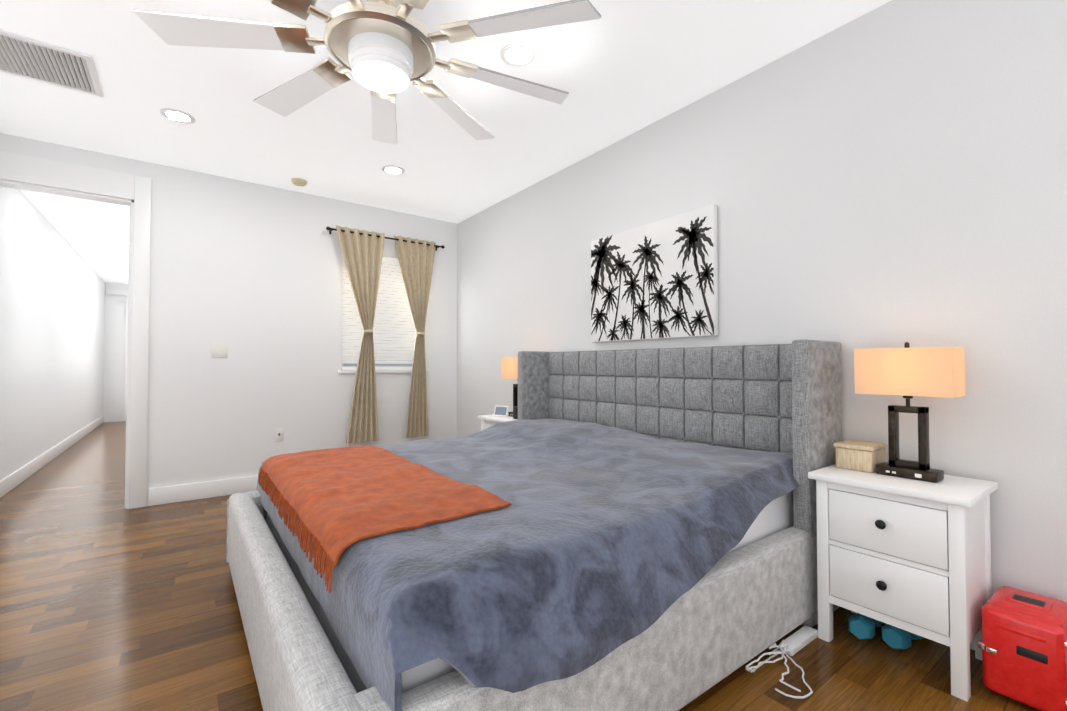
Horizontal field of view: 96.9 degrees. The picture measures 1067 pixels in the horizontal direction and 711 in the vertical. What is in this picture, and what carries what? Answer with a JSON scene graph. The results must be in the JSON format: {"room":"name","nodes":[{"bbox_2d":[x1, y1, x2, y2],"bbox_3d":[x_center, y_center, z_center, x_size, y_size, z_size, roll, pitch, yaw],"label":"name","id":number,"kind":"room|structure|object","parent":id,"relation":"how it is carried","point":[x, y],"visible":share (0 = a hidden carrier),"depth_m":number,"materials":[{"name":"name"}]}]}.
{"room":"bedroom","nodes":[
{"label":"bedroom","id":0,"kind":"room"},
{"bbox_2d":[0,187,104,479],"bbox_3d":[-4.389,-0.172,3.798,0.120,2.680,13.200,1,-1,-37],"label":"wall","id":1,"kind":"structure","parent":0,"point":[52,304],"depth_m":5.04,"materials":[{"name":"paint"}]},
{"bbox_2d":[0,415,103,497],"bbox_3d":[-6.035,1.148,6.100,0.016,0.135,7.260,1,-1,-37],"label":"baseboard","id":2,"kind":"structure","parent":1,"relation":"attached to","point":[15,478],"depth_m":5.04,"materials":[{"name":"white wood"}]},
{"bbox_2d":[103,282,127,421],"bbox_3d":[-7.777,-0.058,9.428,1.160,2.680,0.120,1,-1,-37],"label":"wall","id":3,"kind":"structure","parent":0,"point":[114,359],"depth_m":9.12,"materials":[{"name":"paint"}]},
{"bbox_2d":[106,289,127,420],"bbox_3d":[-7.712,-0.001,9.340,1.140,2.538,0.073,1,-1,-37],"label":"door frame","id":4,"kind":"structure","parent":3,"relation":"in","point":[116,292],"depth_m":9.19,"materials":[{"name":"white wood"}]},
{"bbox_2d":[0,133,456,505],"bbox_3d":[-2.407,-0.164,4.199,3.780,2.680,0.120,1,-1,-37],"label":"wall","id":5,"kind":"structure","parent":0,"point":[249,274],"depth_m":4.11,"materials":[{"name":"paint"}]},
{"bbox_2d":[0,151,150,508],"bbox_3d":[-3.427,-0.114,3.440,0.980,2.550,0.160,1,-1,-37],"label":"door frame","id":6,"kind":"structure","parent":5,"relation":"attached to","point":[35,174],"depth_m":3.62,"materials":[{"name":"white wood"}]},
{"bbox_2d":[149,475,257,505],"bbox_3d":[-1.928,1.114,4.445,2.625,0.135,0.016,1,-1,-37],"label":"baseboard","id":7,"kind":"structure","parent":5,"relation":"attached to","point":[181,492],"depth_m":3.85,"materials":[{"name":"white wood"}]},
{"bbox_2d":[211,344,227,357],"bbox_3d":[-2.626,-0.038,3.954,0.116,0.116,0.008,1,-1,-37],"label":"switch plate","id":8,"kind":"object","parent":5,"relation":"attached to","point":[219,350],"visible":1,"depth_m":3.95,"materials":[{"name":"white plastic"}]},
{"bbox_2d":[274,428,283,441],"bbox_3d":[-2.264,0.707,4.207,0.072,0.116,0.008,1,-1,-37],"label":"electrical outlet","id":9,"kind":"object","parent":5,"relation":"attached to","point":[278,434],"visible":1,"depth_m":4.20,"materials":[{"name":"white plastic"}]},
{"bbox_2d":[338,255,428,373],"bbox_3d":[-1.540,-0.430,4.860,1.065,1.360,0.182,1,-1,-37],"label":"window","id":10,"kind":"structure","parent":5,"relation":"in","point":[394,334],"depth_m":4.83,"materials":[{"name":"white"}]},
{"bbox_2d":[326,225,443,443],"bbox_3d":[-1.453,-0.188,4.742,1.200,2.050,0.148,1,-1,-37],"label":"curtains","id":11,"kind":"object","parent":5,"relation":"attached to","point":[362,252],"visible":1,"depth_m":4.64,"materials":[{"name":"fabric"}]},
{"bbox_2d":[0,0,890,283],"bbox_3d":[-2.872,-1.519,4.952,4.260,0.060,13.560,1,-1,-37],"label":"ceiling","id":12,"kind":"structure","parent":0,"point":[620,70],"depth_m":2.83,"materials":[{"name":"paint"}]},
{"bbox_2d":[0,29,103,97],"bbox_3d":[-2.640,-1.531,2.427,0.600,0.016,0.450,1,-1,-37],"label":"ceiling vent","id":13,"kind":"object","parent":12,"relation":"in","point":[35,60],"visible":1,"depth_m":2.48,"materials":[{"name":"white metal"}]},
{"bbox_2d":[160,108,195,123],"bbox_3d":[-2.265,-1.522,3.011,0.183,0.010,0.183,0,-1,8],"label":"recessed light","id":14,"kind":"object","parent":12,"relation":"in","point":[175,115],"depth_m":3.00,"materials":[{"name":"white"}]},
{"bbox_2d":[291,178,306,186],"bbox_3d":[-2.016,-1.487,4.068,0.124,0.038,0.124,1,-1,-37],"label":"smoke detector","id":15,"kind":"object","parent":12,"relation":"attached to","point":[301,182],"visible":1,"depth_m":4.03,"materials":[{"name":"beige plastic"}]},
{"bbox_2d":[133,0,600,144],"bbox_3d":[-0.622,-1.347,1.992,1.803,0.400,1.800,1,-1,-37],"label":"ceiling fan","id":16,"kind":"object","parent":12,"relation":"hanging from","point":[384,51],"visible":1,"depth_m":1.93,"materials":[{"name":"white wood"}]},
{"bbox_2d":[381,165,404,174],"bbox_3d":[-1.141,-1.506,3.846,0.183,0.010,0.183,0,-1,8],"label":"recessed light","id":17,"kind":"object","parent":12,"relation":"in","point":[389,169],"depth_m":3.84,"materials":[{"name":"white"}]},
{"bbox_2d":[500,42,535,66],"bbox_3d":[-0.079,-1.534,2.418,0.183,0.010,0.183,0,-1,8],"label":"recessed light","id":18,"kind":"object","parent":12,"relation":"in","point":[517,54],"depth_m":2.41,"materials":[{"name":"white"}]},
{"bbox_2d":[0,421,1040,710],"bbox_3d":[-2.872,1.216,4.897,4.260,0.050,13.560,1,-1,-37],"label":"floor","id":19,"kind":"structure","parent":0,"point":[108,601],"depth_m":1.94,"materials":[{"name":"brown wood"}]},
{"bbox_2d":[478,414,517,430],"bbox_3d":[-0.179,0.842,3.953,0.402,0.660,0.494,1,-1,-37],"label":"nightstand","id":20,"kind":"object","parent":19,"relation":"on","point":[487,421],"visible":0.1,"depth_m":3.92,"materials":[{"name":"white wood"}]},
{"bbox_2d":[494,406,508,416],"bbox_3d":[-0.270,0.469,4.002,0.130,0.087,0.045,-1,-1,28],"label":"tablet","id":21,"kind":"object","parent":20,"relation":"on","point":[501,411],"visible":0.98,"depth_m":3.99,"materials":[{"name":"white"}]},
{"bbox_2d":[501,357,517,416],"bbox_3d":[-0.120,0.250,3.946,0.160,0.521,0.305,1,-1,-37],"label":"lamp","id":22,"kind":"object","parent":20,"relation":"on","point":[509,367],"visible":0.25,"depth_m":3.95,"materials":[{"name":"fabric"}]},
{"bbox_2d":[513,406,517,418],"bbox_3d":[-0.121,0.457,3.783,0.070,0.100,0.055,1,-1,-37],"label":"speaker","id":23,"kind":"object","parent":20,"relation":"on","point":[515,412],"visible":0.52,"depth_m":3.75},
{"bbox_2d":[226,339,842,710],"bbox_3d":[-0.109,0.539,2.348,2.241,1.200,2.201,1,-1,-37],"label":"bed","id":24,"kind":"object","parent":19,"relation":"on","point":[620,530],"visible":1,"depth_m":1.57,"materials":[{"name":"fabric"}]},
{"bbox_2d":[258,445,510,592],"bbox_3d":[-0.745,0.576,2.023,0.588,0.161,1.474,1,-1,-37],"label":"throw","id":25,"kind":"object","parent":24,"relation":"on","point":[336,502],"depth_m":1.68,"materials":[{"name":"orange fabric"}]},
{"bbox_2d":[256,418,799,710],"bbox_3d":[-0.108,0.621,2.348,1.959,0.354,2.201,1,-1,-37],"label":"blanket","id":26,"kind":"object","parent":24,"relation":"on","point":[487,569],"depth_m":1.44,"materials":[{"name":"blue fabric"}]},
{"bbox_2d":[745,625,817,698],"bbox_3d":[0.982,1.100,1.722,0.463,0.049,0.188,1,-1,-37],"label":"cables","id":27,"kind":"object","parent":19,"relation":"on","point":[798,640],"visible":1,"depth_m":1.77,"materials":[{"name":"white plastic"}]},
{"bbox_2d":[848,613,875,639],"bbox_3d":[1.362,1.084,1.935,0.200,0.092,0.081,1,-2,-43],"label":"dumbbell","id":28,"kind":"object","parent":19,"relation":"on","point":[861,627],"depth_m":1.87,"materials":[{"name":"teal rubber"}]},
{"bbox_2d":[876,620,923,649],"bbox_3d":[1.458,1.083,1.857,0.201,0.092,0.082,1,-1,-31],"label":"dumbbell","id":29,"kind":"object","parent":19,"relation":"on","point":[896,638],"depth_m":1.80,"materials":[{"name":"teal rubber"}]},
{"bbox_2d":[808,464,997,701],"bbox_3d":[1.407,0.799,1.819,0.402,0.660,0.494,1,-1,-37],"label":"nightstand","id":30,"kind":"object","parent":19,"relation":"on","point":[910,555],"visible":0.92,"depth_m":1.69,"materials":[{"name":"white wood"}]},
{"bbox_2d":[834,439,887,472],"bbox_3d":[1.376,0.420,1.988,0.170,0.103,0.143,1,-1,-37],"label":"storage box","id":31,"kind":"object","parent":30,"relation":"on","point":[864,456],"visible":0.94,"depth_m":1.94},
{"bbox_2d":[854,342,964,482],"bbox_3d":[1.451,0.207,1.832,0.160,0.521,0.305,1,-1,-37],"label":"lamp","id":32,"kind":"object","parent":30,"relation":"on","point":[907,372],"visible":1,"depth_m":1.78,"materials":[{"name":"fabric"}]},
{"bbox_2d":[978,586,1066,710],"bbox_3d":[1.649,0.972,1.571,0.286,0.305,0.207,1,-1,-37],"label":"mini fridge","id":33,"kind":"object","parent":19,"relation":"on","point":[1022,644],"visible":1,"depth_m":1.50,"materials":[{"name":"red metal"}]},
{"bbox_2d":[457,0,1066,602],"bbox_3d":[0.852,-0.186,3.083,0.120,2.680,5.800,1,-1,-37],"label":"wall","id":34,"kind":"structure","parent":0,"point":[891,174],"depth_m":2.08,"materials":[{"name":"paint"}]},
{"bbox_2d":[591,204,717,341],"bbox_3d":[0.739,-0.481,3.098,0.037,0.750,1.010,1,-1,-37],"label":"canvas art","id":35,"kind":"object","parent":34,"relation":"attached to","point":[656,280],"visible":1,"depth_m":3.00,"materials":[{"name":"grey fabric"}]},
{"bbox_2d":[970,637,974,649],"bbox_3d":[0.796,1.086,3.016,0.020,0.135,5.560,1,-1,-37],"label":"baseboard","id":36,"kind":"structure","parent":34,"relation":"attached to","point":[972,645],"depth_m":1.81,"materials":[{"name":"white"}]}
]}

